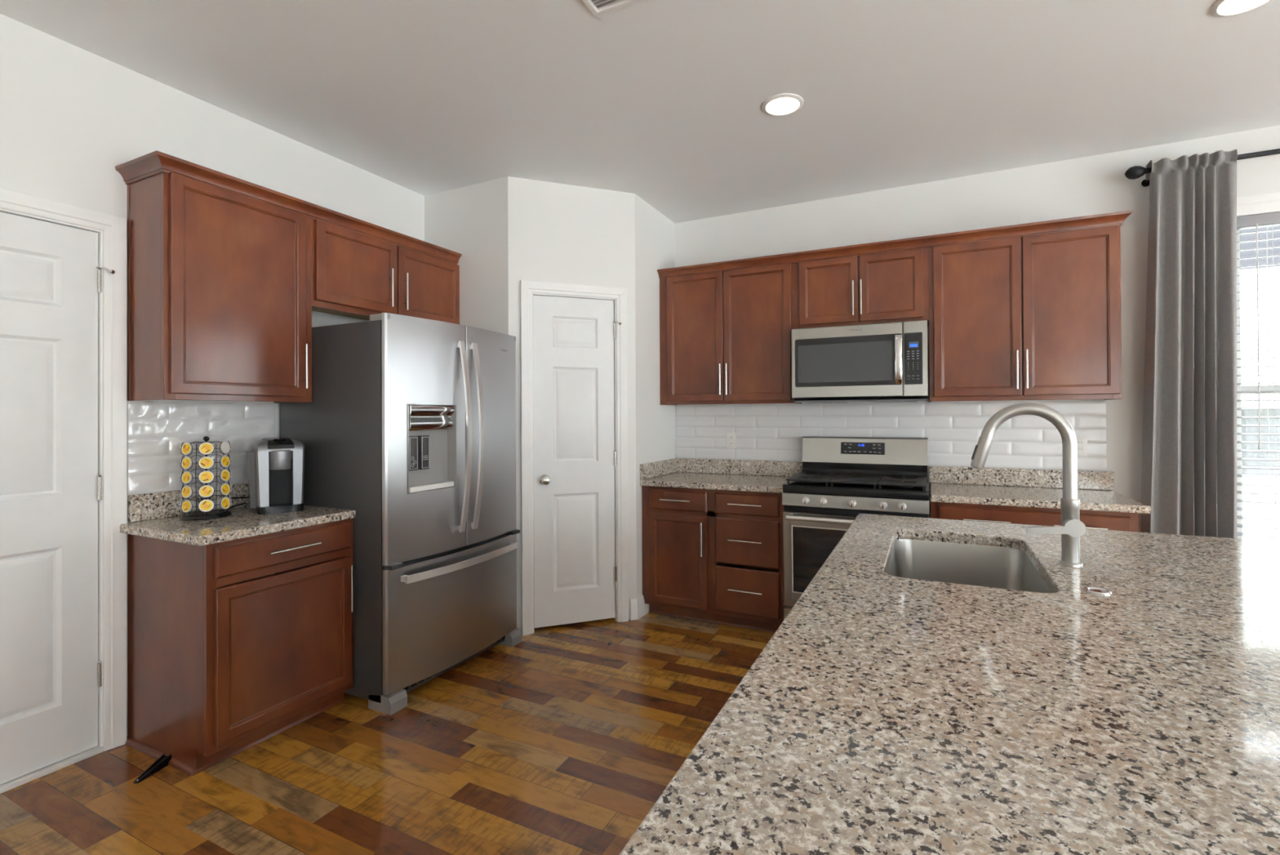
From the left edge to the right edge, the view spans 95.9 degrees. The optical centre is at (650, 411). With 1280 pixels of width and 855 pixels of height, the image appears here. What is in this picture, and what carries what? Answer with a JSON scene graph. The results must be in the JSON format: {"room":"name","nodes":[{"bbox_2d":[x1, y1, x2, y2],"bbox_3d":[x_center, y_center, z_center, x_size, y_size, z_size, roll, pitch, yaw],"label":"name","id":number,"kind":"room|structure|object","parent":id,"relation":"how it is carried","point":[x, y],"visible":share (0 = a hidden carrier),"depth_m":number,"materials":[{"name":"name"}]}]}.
{"room":"kitchen","nodes":[
{"label":"kitchen","id":0,"kind":"room"},
{"bbox_2d":[0,13,424,671],"bbox_3d":[-2.606,-0.034,1.484,0.120,2.730,7.720,0,0,26],"label":"wall","id":1,"kind":"structure","parent":0,"point":[70,114],"depth_m":2.32,"materials":[{"name":"paint"}]},
{"bbox_2d":[0,186,127,793],"bbox_3d":[-2.360,0.275,1.905,0.150,2.113,0.971,0,0,26],"label":"door","id":2,"kind":"structure","parent":1,"relation":"in","point":[64,673],"depth_m":2.17,"materials":[{"name":"white paint"}]},
{"bbox_2d":[127,400,275,494],"bbox_3d":[-1.988,0.150,2.603,0.013,0.382,0.589,0,0,26],"label":"tile backsplash","id":3,"kind":"structure","parent":1,"relation":"attached to","point":[157,431],"depth_m":2.50,"materials":[{"name":"white tile"}]},
{"bbox_2d":[127,172,311,402],"bbox_3d":[-1.847,-0.494,2.538,0.333,0.903,0.594,0,0,26],"label":"upper cabinet","id":4,"kind":"object","parent":1,"relation":"attached to","point":[220,279],"visible":0.9,"depth_m":2.37,"materials":[{"name":"brown wood"}]},
{"bbox_2d":[115,150,462,264],"bbox_3d":[-1.655,-0.951,2.960,0.316,0.061,1.596,0,0,26],"label":"crown molding","id":5,"kind":"structure","parent":4,"relation":"attached to","point":[155,162],"depth_m":2.55,"materials":[{"name":"brown wood"}]},
{"bbox_2d":[311,218,459,324],"bbox_3d":[-1.508,-0.722,3.240,0.333,0.443,0.966,0,0,26],"label":"upper cabinet","id":6,"kind":"object","parent":1,"relation":"attached to","point":[355,274],"visible":0.76,"depth_m":3.07,"materials":[{"name":"brown wood"}]},
{"bbox_2d":[0,612,774,854],"bbox_3d":[0.534,1.357,-0.107,7.200,0.100,7.900,0,0,26],"label":"floor","id":7,"kind":"structure","parent":0,"point":[562,740],"depth_m":2.12,"materials":[{"name":"brown wood"}]},
{"bbox_2d":[133,753,171,782],"bbox_3d":[-1.835,1.315,2.124,0.038,0.031,0.124,0,0,5],"label":"wedge","id":8,"kind":"object","parent":7,"relation":"on","point":[162,762],"visible":1,"depth_m":2.13,"materials":[{"name":"black plastic"}]},
{"bbox_2d":[127,518,353,769],"bbox_3d":[-1.709,0.908,2.469,0.622,0.846,0.593,0,0,26],"label":"base cabinet","id":9,"kind":"object","parent":7,"relation":"on","point":[231,644],"visible":0.92,"depth_m":2.25,"materials":[{"name":"brown wood"}]},
{"bbox_2d":[125,697,344,776],"bbox_3d":[-1.764,1.322,2.484,0.503,0.019,0.609,0,0,26],"label":"trim","id":10,"kind":"structure","parent":9,"relation":"attached to","point":[175,762],"depth_m":2.25,"materials":[{"name":"brown wood"}]},
{"bbox_2d":[120,505,355,546],"bbox_3d":[-1.736,0.467,2.462,0.586,0.035,0.622,0,0,26],"label":"countertop","id":11,"kind":"structure","parent":9,"relation":"on","point":[243,522],"depth_m":2.30,"materials":[{"name":"stone"}]},
{"bbox_2d":[127,483,248,522],"bbox_3d":[-1.984,0.396,2.600,0.020,0.110,0.589,0,0,26],"label":"granite splash","id":12,"kind":"object","parent":11,"relation":"on","point":[146,506],"visible":0.42,"depth_m":2.43,"materials":[{"name":"beige stone"}]},
{"bbox_2d":[179,435,231,520],"bbox_3d":[-1.892,0.278,2.457,0.176,0.344,0.177,0,0,-38],"label":"rack","id":13,"kind":"object","parent":11,"relation":"on","point":[213,513],"visible":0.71,"depth_m":2.42,"materials":[{"name":"black metal"}]},
{"bbox_2d":[179,470,191,482],"bbox_3d":[-1.948,0.273,2.431,0.050,0.050,0.050,0,0,-24],"label":"pod","id":14,"kind":"object","parent":13,"relation":"in","point":[184,471],"visible":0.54,"depth_m":2.41,"materials":[{"name":"plastic"}]},
{"bbox_2d":[179,498,195,510],"bbox_3d":[-1.948,0.391,2.431,0.050,0.050,0.050,0,0,-25],"label":"pod","id":15,"kind":"object","parent":13,"relation":"in","point":[182,499],"visible":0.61,"depth_m":2.41,"materials":[{"name":"plastic"}]},
{"bbox_2d":[179,484,195,496],"bbox_3d":[-1.948,0.332,2.431,0.050,0.050,0.050,0,0,-25],"label":"pod","id":16,"kind":"object","parent":13,"relation":"in","point":[180,495],"visible":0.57,"depth_m":2.41,"materials":[{"name":"plastic"}]},
{"bbox_2d":[181,442,199,454],"bbox_3d":[-1.907,0.154,2.397,0.050,0.050,0.050,0,0,14],"label":"pod","id":17,"kind":"object","parent":13,"relation":"in","point":[186,449],"visible":0.95,"depth_m":2.38,"materials":[{"name":"plastic"}]},
{"bbox_2d":[186,444,199,454],"bbox_3d":[-1.907,0.157,2.398,0.050,0.050,0.044,24,-2,16],"label":"cup","id":18,"kind":"object","parent":17,"relation":"on","point":[189,448],"depth_m":2.38,"materials":[{"name":"plastic"}]},
{"bbox_2d":[181,457,199,469],"bbox_3d":[-1.907,0.213,2.397,0.050,0.050,0.050,0,0,14],"label":"pod","id":19,"kind":"object","parent":13,"relation":"in","point":[186,463],"visible":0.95,"depth_m":2.38,"materials":[{"name":"plastic"}]},
{"bbox_2d":[188,457,199,468],"bbox_3d":[-1.907,0.217,2.398,0.050,0.050,0.044,-33,-14,7],"label":"cup","id":20,"kind":"object","parent":19,"relation":"on","point":[190,463],"depth_m":2.39,"materials":[{"name":"plastic"}]},
{"bbox_2d":[181,499,199,511],"bbox_3d":[-1.906,0.391,2.396,0.050,0.050,0.050,0,0,14],"label":"pod","id":21,"kind":"object","parent":13,"relation":"in","point":[186,506],"visible":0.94,"depth_m":2.38,"materials":[{"name":"plastic"}]},
{"bbox_2d":[189,500,199,511],"bbox_3d":[-1.906,0.394,2.397,0.050,0.050,0.044,-25,-13,9],"label":"cup","id":22,"kind":"object","parent":21,"relation":"on","point":[193,502],"depth_m":2.39,"materials":[{"name":"plastic"}]},
{"bbox_2d":[181,485,199,497],"bbox_3d":[-1.906,0.332,2.397,0.050,0.050,0.050,0,0,14],"label":"pod","id":23,"kind":"object","parent":13,"relation":"in","point":[186,491],"visible":0.97,"depth_m":2.38,"materials":[{"name":"plastic"}]},
{"bbox_2d":[188,486,199,497],"bbox_3d":[-1.906,0.335,2.397,0.050,0.050,0.044,5,-7,15],"label":"cup","id":24,"kind":"object","parent":23,"relation":"on","point":[193,488],"depth_m":2.39,"materials":[{"name":"plastic"}]},
{"bbox_2d":[181,471,199,483],"bbox_3d":[-1.907,0.273,2.397,0.050,0.050,0.050,0,0,14],"label":"pod","id":25,"kind":"object","parent":13,"relation":"in","point":[186,477],"visible":0.97,"depth_m":2.38,"materials":[{"name":"plastic"}]},
{"bbox_2d":[189,471,199,482],"bbox_3d":[-1.906,0.276,2.398,0.050,0.050,0.044,-5,-9,13],"label":"cup","id":26,"kind":"object","parent":25,"relation":"on","point":[193,473],"depth_m":2.39,"materials":[{"name":"plastic"}]},
{"bbox_2d":[198,484,213,497],"bbox_3d":[-1.854,0.332,2.408,0.050,0.050,0.050,0,0,-38],"label":"pod","id":27,"kind":"object","parent":13,"relation":"in","point":[206,491],"visible":1,"depth_m":2.39,"materials":[{"name":"plastic"}]},
{"bbox_2d":[198,456,213,468],"bbox_3d":[-1.854,0.213,2.408,0.050,0.050,0.050,0,0,-38],"label":"pod","id":28,"kind":"object","parent":13,"relation":"in","point":[206,462],"visible":1,"depth_m":2.39,"materials":[{"name":"plastic"}]},
{"bbox_2d":[198,499,213,511],"bbox_3d":[-1.853,0.391,2.407,0.050,0.050,0.050,0,0,-38],"label":"pod","id":29,"kind":"object","parent":13,"relation":"in","point":[205,505],"visible":1,"depth_m":2.39,"materials":[{"name":"plastic"}]},
{"bbox_2d":[198,471,213,483],"bbox_3d":[-1.854,0.272,2.408,0.050,0.050,0.050,0,0,-37],"label":"pod","id":30,"kind":"object","parent":13,"relation":"in","point":[205,477],"visible":1,"depth_m":2.39,"materials":[{"name":"plastic"}]},
{"bbox_2d":[198,442,213,453],"bbox_3d":[-1.855,0.154,2.409,0.050,0.050,0.050,0,0,-38],"label":"pod","id":31,"kind":"object","parent":13,"relation":"in","point":[205,447],"visible":1,"depth_m":2.39,"materials":[{"name":"plastic"}]},
{"bbox_2d":[213,497,230,508],"bbox_3d":[-1.829,0.391,2.455,0.050,0.050,0.050,0,0,1],"label":"pod","id":32,"kind":"object","parent":13,"relation":"in","point":[225,502],"visible":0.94,"depth_m":2.44,"materials":[{"name":"plastic"}]},
{"bbox_2d":[213,497,223,508],"bbox_3d":[-1.830,0.394,2.455,0.044,0.050,0.050,-8,25,1],"label":"cup","id":33,"kind":"object","parent":32,"relation":"on","point":[217,501],"depth_m":2.44,"materials":[{"name":"plastic"}]},
{"bbox_2d":[213,441,230,453],"bbox_3d":[-1.831,0.154,2.457,0.050,0.050,0.050,0,0,2],"label":"pod","id":34,"kind":"object","parent":13,"relation":"in","point":[224,446],"visible":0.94,"depth_m":2.44,"materials":[{"name":"plastic"}]},
{"bbox_2d":[213,443,223,453],"bbox_3d":[-1.832,0.157,2.457,0.044,0.050,0.050,-8,2,1],"label":"cup","id":35,"kind":"object","parent":34,"relation":"on","point":[218,451],"depth_m":2.44,"materials":[{"name":"white plastic"}]},
{"bbox_2d":[213,483,230,494],"bbox_3d":[-1.830,0.332,2.455,0.050,0.050,0.050,0,0,1],"label":"pod","id":36,"kind":"object","parent":13,"relation":"in","point":[224,488],"visible":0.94,"depth_m":2.44,"materials":[{"name":"plastic"}]},
{"bbox_2d":[213,484,223,494],"bbox_3d":[-1.831,0.335,2.456,0.044,0.050,0.050,-8,34,1],"label":"cup","id":37,"kind":"object","parent":36,"relation":"on","point":[218,486],"depth_m":2.44,"materials":[{"name":"plastic"}]},
{"bbox_2d":[213,455,230,466],"bbox_3d":[-1.830,0.213,2.456,0.050,0.050,0.050,0,0,1],"label":"pod","id":38,"kind":"object","parent":13,"relation":"in","point":[224,460],"visible":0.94,"depth_m":2.45,"materials":[{"name":"plastic"}]},
{"bbox_2d":[213,457,223,466],"bbox_3d":[-1.831,0.216,2.456,0.044,0.050,0.050,-8,-37,1],"label":"cup","id":39,"kind":"object","parent":38,"relation":"on","point":[218,459],"depth_m":2.44,"materials":[{"name":"plastic"}]},
{"bbox_2d":[213,469,230,480],"bbox_3d":[-1.830,0.273,2.456,0.050,0.050,0.050,0,0,1],"label":"pod","id":40,"kind":"object","parent":13,"relation":"in","point":[224,474],"visible":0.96,"depth_m":2.45,"materials":[{"name":"plastic"}]},
{"bbox_2d":[213,470,223,480],"bbox_3d":[-1.831,0.276,2.456,0.044,0.050,0.050,-8,-22,1],"label":"cup","id":41,"kind":"object","parent":40,"relation":"on","point":[222,471],"depth_m":2.44,"materials":[{"name":"plastic"}]},
{"bbox_2d":[217,494,231,506],"bbox_3d":[-1.852,0.391,2.504,0.050,0.050,0.050,-1,0,40],"label":"pod","id":42,"kind":"object","parent":13,"relation":"in","point":[228,495],"visible":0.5,"depth_m":2.51,"materials":[{"name":"plastic"}]},
{"bbox_2d":[217,481,231,493],"bbox_3d":[-1.852,0.332,2.504,0.050,0.050,0.050,-1,0,39],"label":"pod","id":43,"kind":"object","parent":13,"relation":"in","point":[228,482],"visible":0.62,"depth_m":2.51,"materials":[{"name":"plastic"}]},
{"bbox_2d":[224,497,248,509],"bbox_3d":[-1.911,0.421,2.617,0.184,0.056,0.027,0,0,-44],"label":"power cord","id":44,"kind":"object","parent":11,"relation":"on","point":[231,497],"visible":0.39,"depth_m":2.64,"materials":[{"name":"black plastic"}]},
{"bbox_2d":[246,437,304,514],"bbox_3d":[-1.711,0.286,2.636,0.210,0.328,0.235,0,0,-39],"label":"coffee maker","id":45,"kind":"object","parent":11,"relation":"on","point":[275,465],"visible":1,"depth_m":2.58,"materials":[{"name":"silver metal"}]},
{"bbox_2d":[255,502,303,514],"bbox_3d":[-1.672,0.434,2.603,0.174,0.031,0.138,0,0,-39],"label":"drip tray","id":46,"kind":"object","parent":45,"relation":"on","point":[260,508],"depth_m":2.55,"materials":[{"name":"black plastic"}]},
{"bbox_2d":[280,312,522,715],"bbox_3d":[-1.258,0.449,3.086,0.864,1.766,0.904,0,0,26],"label":"refrigerator","id":47,"kind":"object","parent":7,"relation":"on","point":[408,426],"visible":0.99,"depth_m":2.72,"materials":[{"name":"grey metal"}]},
{"bbox_2d":[408,404,454,431],"bbox_3d":[-1.053,0.032,2.760,0.049,0.119,0.266,0,0,26],"label":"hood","id":48,"kind":"object","parent":47,"relation":"attached to","point":[421,417],"depth_m":2.75,"materials":[{"name":"silver metal"}]},
{"bbox_2d":[641,485,784,630],"bbox_3d":[0.476,0.904,3.797,0.932,0.846,0.622,0,0,26],"label":"base cabinet","id":49,"kind":"object","parent":7,"relation":"on","point":[708,553],"visible":0.9,"depth_m":3.56,"materials":[{"name":"brown wood"}]},
{"bbox_2d":[648,609,776,632],"bbox_3d":[0.398,1.317,3.628,0.928,0.019,0.017,0,0,26],"label":"trim","id":50,"kind":"structure","parent":49,"relation":"attached to","point":[650,611],"depth_m":3.62,"materials":[{"name":"brown wood"}]},
{"bbox_2d":[640,471,789,493],"bbox_3d":[0.481,0.463,3.811,0.932,0.035,0.596,0,0,26],"label":"countertop","id":51,"kind":"structure","parent":49,"relation":"on","point":[758,483],"depth_m":3.67,"materials":[{"name":"stone"}]},
{"bbox_2d":[640,457,677,479],"bbox_3d":[0.070,0.397,4.010,0.020,0.102,0.596,0,0,26],"label":"granite splash","id":52,"kind":"object","parent":51,"relation":"on","point":[651,469],"visible":1,"depth_m":3.96,"materials":[{"name":"beige stone"}]},
{"bbox_2d":[677,457,802,476],"bbox_3d":[0.618,0.394,4.065,0.916,0.102,0.020,0,0,26],"label":"granite splash","id":53,"kind":"object","parent":51,"relation":"on","point":[765,468],"visible":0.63,"depth_m":4.05,"materials":[{"name":"beige stone"}]},
{"bbox_2d":[782,435,929,619],"bbox_3d":[1.215,0.743,3.377,0.756,1.158,0.681,0,0,26],"label":"gas range","id":54,"kind":"object","parent":7,"relation":"on","point":[841,478],"visible":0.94,"depth_m":3.26,"materials":[{"name":"grey metal"}]},
{"bbox_2d":[782,480,928,500],"bbox_3d":[1.217,0.442,3.387,0.756,0.048,0.560,0,0,26],"label":"cooktop","id":55,"kind":"object","parent":54,"relation":"in","point":[801,489],"depth_m":3.16,"materials":[{"name":"black metal"}]},
{"bbox_2d":[844,444,880,453],"bbox_3d":[1.332,0.233,3.624,0.218,0.051,0.007,0,0,26],"label":"print","id":56,"kind":"object","parent":54,"relation":"attached to","point":[848,448],"depth_m":3.62},
{"bbox_2d":[930,501,1138,531],"bbox_3d":[1.974,0.893,3.072,0.861,0.846,0.622,0,0,26],"label":"base cabinet","id":57,"kind":"object","parent":7,"relation":"on","point":[1092,519],"visible":0.2,"depth_m":2.83,"materials":[{"name":"brown wood"}]},
{"bbox_2d":[930,482,1151,513],"bbox_3d":[1.994,0.452,3.078,0.899,0.035,0.596,0,0,26],"label":"countertop","id":58,"kind":"structure","parent":57,"relation":"on","point":[1009,495],"depth_m":2.94,"materials":[{"name":"stone"}]},
{"bbox_2d":[928,465,1114,490],"bbox_3d":[2.117,0.383,3.339,0.904,0.102,0.020,0,0,26],"label":"granite splash","id":59,"kind":"object","parent":58,"relation":"on","point":[1033,477],"visible":1,"depth_m":3.33,"materials":[{"name":"beige stone"}]},
{"bbox_3d":[0.761,0.884,1.148,0.906,0.857,2.275,0,0,26],"label":"cabinet","id":60,"kind":"object","parent":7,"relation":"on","visible":0},
{"bbox_2d":[619,513,1279,854],"bbox_3d":[1.093,0.432,0.989,1.636,0.035,2.335,0,0,26],"label":"countertop","id":61,"kind":"structure","parent":60,"relation":"on","point":[885,713],"depth_m":0.80,"materials":[{"name":"stone"}]},
{"bbox_2d":[886,538,1052,592],"bbox_3d":[0.913,0.559,1.692,0.421,0.208,0.701,0,0,26],"label":"sink","id":62,"kind":"object","parent":61,"relation":"in","point":[986,566],"visible":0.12,"depth_m":1.97,"materials":[{"name":"metal"}]},
{"bbox_2d":[970,402,1085,567],"bbox_3d":[1.051,0.197,1.620,0.264,0.442,0.084,0,0,26],"label":"faucet","id":63,"kind":"object","parent":61,"relation":"on","point":[1072,528],"visible":1,"depth_m":1.57,"materials":[{"name":"silver metal"}]},
{"bbox_2d":[1084,586,1111,595],"bbox_3d":[1.034,0.414,1.331,0.049,0.006,0.049,0,0,26],"label":"button","id":64,"kind":"object","parent":61,"relation":"on","point":[1096,590],"visible":1,"depth_m":1.32,"materials":[{"name":"silver metal"}]},
{"bbox_2d":[424,176,508,334],"bbox_3d":[-1.127,-0.031,3.621,0.682,2.730,0.100,0,0,26],"label":"wall","id":65,"kind":"structure","parent":0,"point":[471,221],"depth_m":3.53,"materials":[{"name":"paint"}]},
{"bbox_2d":[507,176,636,631],"bbox_3d":[-0.485,-0.034,3.612,0.797,2.730,0.100,0,0,-20],"label":"wall","id":66,"kind":"structure","parent":0,"point":[557,233],"depth_m":3.57,"materials":[{"name":"paint"}]},
{"bbox_2d":[520,280,628,635],"bbox_3d":[-0.471,0.274,3.588,0.665,2.113,0.150,0,0,-20],"label":"door","id":67,"kind":"structure","parent":66,"relation":"in","point":[575,542],"depth_m":3.58,"materials":[{"name":"white paint"}]},
{"bbox_2d":[630,598,637,620],"bbox_3d":[-0.106,1.264,3.682,0.045,0.132,0.016,0,0,-20],"label":"baseboard","id":68,"kind":"structure","parent":66,"relation":"attached to","point":[633,602],"depth_m":3.67,"materials":[{"name":"white paint"}]},
{"bbox_2d":[0,0,1279,222],"bbox_3d":[0.520,-1.473,-0.092,7.200,0.100,7.900,0,0,26],"label":"ceiling","id":69,"kind":"structure","parent":0,"point":[660,102],"depth_m":2.45,"materials":[{"name":"paint"}]},
{"bbox_2d":[582,0,641,16],"bbox_3d":[-0.077,-1.405,1.884,0.360,0.010,0.200,0,0,26],"label":"ceiling vent","id":70,"kind":"object","parent":69,"relation":"in","point":[597,7],"visible":1,"depth_m":1.99,"materials":[{"name":"white metal"}]},
{"bbox_2d":[761,93,803,115],"bbox_3d":[0.608,-1.405,2.651,0.188,0.009,0.188,0,0,26],"label":"recessed light","id":71,"kind":"object","parent":69,"relation":"in","point":[785,104],"visible":1,"depth_m":2.64,"materials":[{"name":"white paint"}]},
{"bbox_2d":[1209,0,1271,17],"bbox_3d":[2.051,-1.415,1.979,0.188,0.009,0.188,0,0,26],"label":"recessed light","id":72,"kind":"object","parent":69,"relation":"in","point":[1220,8],"visible":1,"depth_m":2.02,"materials":[{"name":"white paint"}]},
{"bbox_2d":[635,194,675,597],"bbox_3d":[0.002,-0.034,4.016,0.100,2.730,0.647,0,0,26],"label":"wall","id":73,"kind":"structure","parent":0,"point":[655,233],"depth_m":3.89,"materials":[{"name":"paint"}]},
{"bbox_2d":[636,594,648,618],"bbox_3d":[-0.049,1.264,3.757,0.016,0.132,0.153,0,0,26],"label":"baseboard","id":74,"kind":"structure","parent":73,"relation":"attached to","point":[642,607],"depth_m":3.73,"materials":[{"name":"white paint"}]},
{"bbox_2d":[675,125,1279,532],"bbox_3d":[2.209,-0.048,3.374,6.900,2.730,0.120,0,0,26],"label":"wall","id":75,"kind":"structure","parent":0,"point":[1095,184],"depth_m":3.31,"materials":[{"name":"paint"}]},
{"bbox_2d":[659,262,802,404],"bbox_3d":[0.529,-0.499,3.936,0.927,0.903,0.333,0,0,26],"label":"upper cabinet","id":76,"kind":"object","parent":75,"relation":"attached to","point":[725,336],"visible":0.96,"depth_m":3.80,"materials":[{"name":"brown wood"}]},
{"bbox_2d":[657,209,1133,279],"bbox_3d":[1.292,-0.962,3.578,2.612,0.061,0.316,0,0,26],"label":"crown molding","id":77,"kind":"structure","parent":76,"relation":"attached to","point":[1112,219],"depth_m":3.30,"materials":[{"name":"brown wood"}]},
{"bbox_2d":[792,248,928,328],"bbox_3d":[1.292,-0.736,3.567,0.774,0.440,0.333,0,0,26],"label":"upper cabinet","id":78,"kind":"object","parent":75,"relation":"attached to","point":[892,286],"visible":0.88,"depth_m":3.44,"materials":[{"name":"brown wood"}]},
{"bbox_2d":[791,320,928,403],"bbox_3d":[1.278,-0.282,3.524,0.752,0.456,0.414,0,0,26],"label":"microwave","id":79,"kind":"object","parent":78,"relation":"attached to","point":[884,362],"visible":1,"depth_m":3.35,"materials":[{"name":"grey metal"}]},
{"bbox_2d":[906,350,919,379],"bbox_3d":[1.472,-0.259,3.230,0.060,0.160,0.001,0,0,26],"label":"print","id":80,"kind":"object","parent":79,"relation":"attached to","point":[913,356],"depth_m":3.23},
{"bbox_2d":[675,400,1106,471],"bbox_3d":[1.344,0.143,3.720,2.570,0.389,0.008,0,0,26],"label":"tile backsplash","id":81,"kind":"structure","parent":75,"relation":"attached to","point":[953,430],"depth_m":3.60,"materials":[{"name":"white tile"}]},
{"bbox_2d":[726,432,736,448],"bbox_3d":[0.572,0.208,4.087,0.070,0.114,0.008,0,0,26],"label":"wall outlet","id":82,"kind":"object","parent":81,"relation":"attached to","point":[731,437],"visible":1,"depth_m":4.08,"materials":[{"name":"white plastic"}]},
{"bbox_2d":[1075,435,1087,456],"bbox_3d":[2.389,0.195,3.208,0.070,0.114,0.008,0,0,26],"label":"wall outlet","id":83,"kind":"object","parent":81,"relation":"attached to","point":[1082,441],"visible":0.67,"depth_m":3.20,"materials":[{"name":"white plastic"}]},
{"bbox_2d":[1076,440,1083,444],"bbox_3d":[2.387,0.175,3.205,0.032,0.029,0.002,0,0,26],"label":"socket","id":84,"kind":"object","parent":83,"relation":"attached to","point":[1078,442],"depth_m":3.20,"materials":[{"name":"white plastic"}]},
{"bbox_2d":[1076,447,1083,452],"bbox_3d":[2.388,0.215,3.205,0.032,0.029,0.002,0,0,26],"label":"socket","id":85,"kind":"object","parent":83,"relation":"attached to","point":[1079,449],"depth_m":3.20,"materials":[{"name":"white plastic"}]},
{"bbox_2d":[928,225,1121,402],"bbox_3d":[2.035,-0.510,3.207,0.878,0.903,0.333,0,0,26],"label":"upper cabinet","id":86,"kind":"object","parent":75,"relation":"attached to","point":[1037,317],"visible":1,"depth_m":3.07,"materials":[{"name":"brown wood"}]},
{"bbox_2d":[1124,148,1279,186],"bbox_3d":[3.640,-1.254,2.541,2.480,0.084,0.139,0,0,26],"label":"curtain rod","id":87,"kind":"object","parent":75,"relation":"attached to","point":[1134,172],"visible":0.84,"depth_m":3.00,"materials":[{"name":"black metal"}]},
{"bbox_2d":[1140,149,1237,537],"bbox_3d":[2.706,-0.005,2.909,0.393,2.574,0.143,0,0,26],"label":"curtain","id":88,"kind":"object","parent":87,"relation":"hanging from","point":[1188,482],"visible":0.84,"depth_m":2.89,"materials":[{"name":"grey fabric"}]},
{"bbox_2d":[1236,192,1279,541],"bbox_3d":[3.759,-0.140,2.585,1.940,1.890,0.150,0,0,26],"label":"window","id":89,"kind":"structure","parent":75,"relation":"in","point":[1268,202],"depth_m":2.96,"materials":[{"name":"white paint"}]},
{"bbox_2d":[1236,211,1279,541],"bbox_3d":[3.754,-0.150,2.574,1.708,1.686,0.069,0,0,26],"label":"window blind","id":90,"kind":"object","parent":89,"relation":"attached to","point":[1273,219],"visible":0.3,"depth_m":2.90,"materials":[{"name":"white plastic"}]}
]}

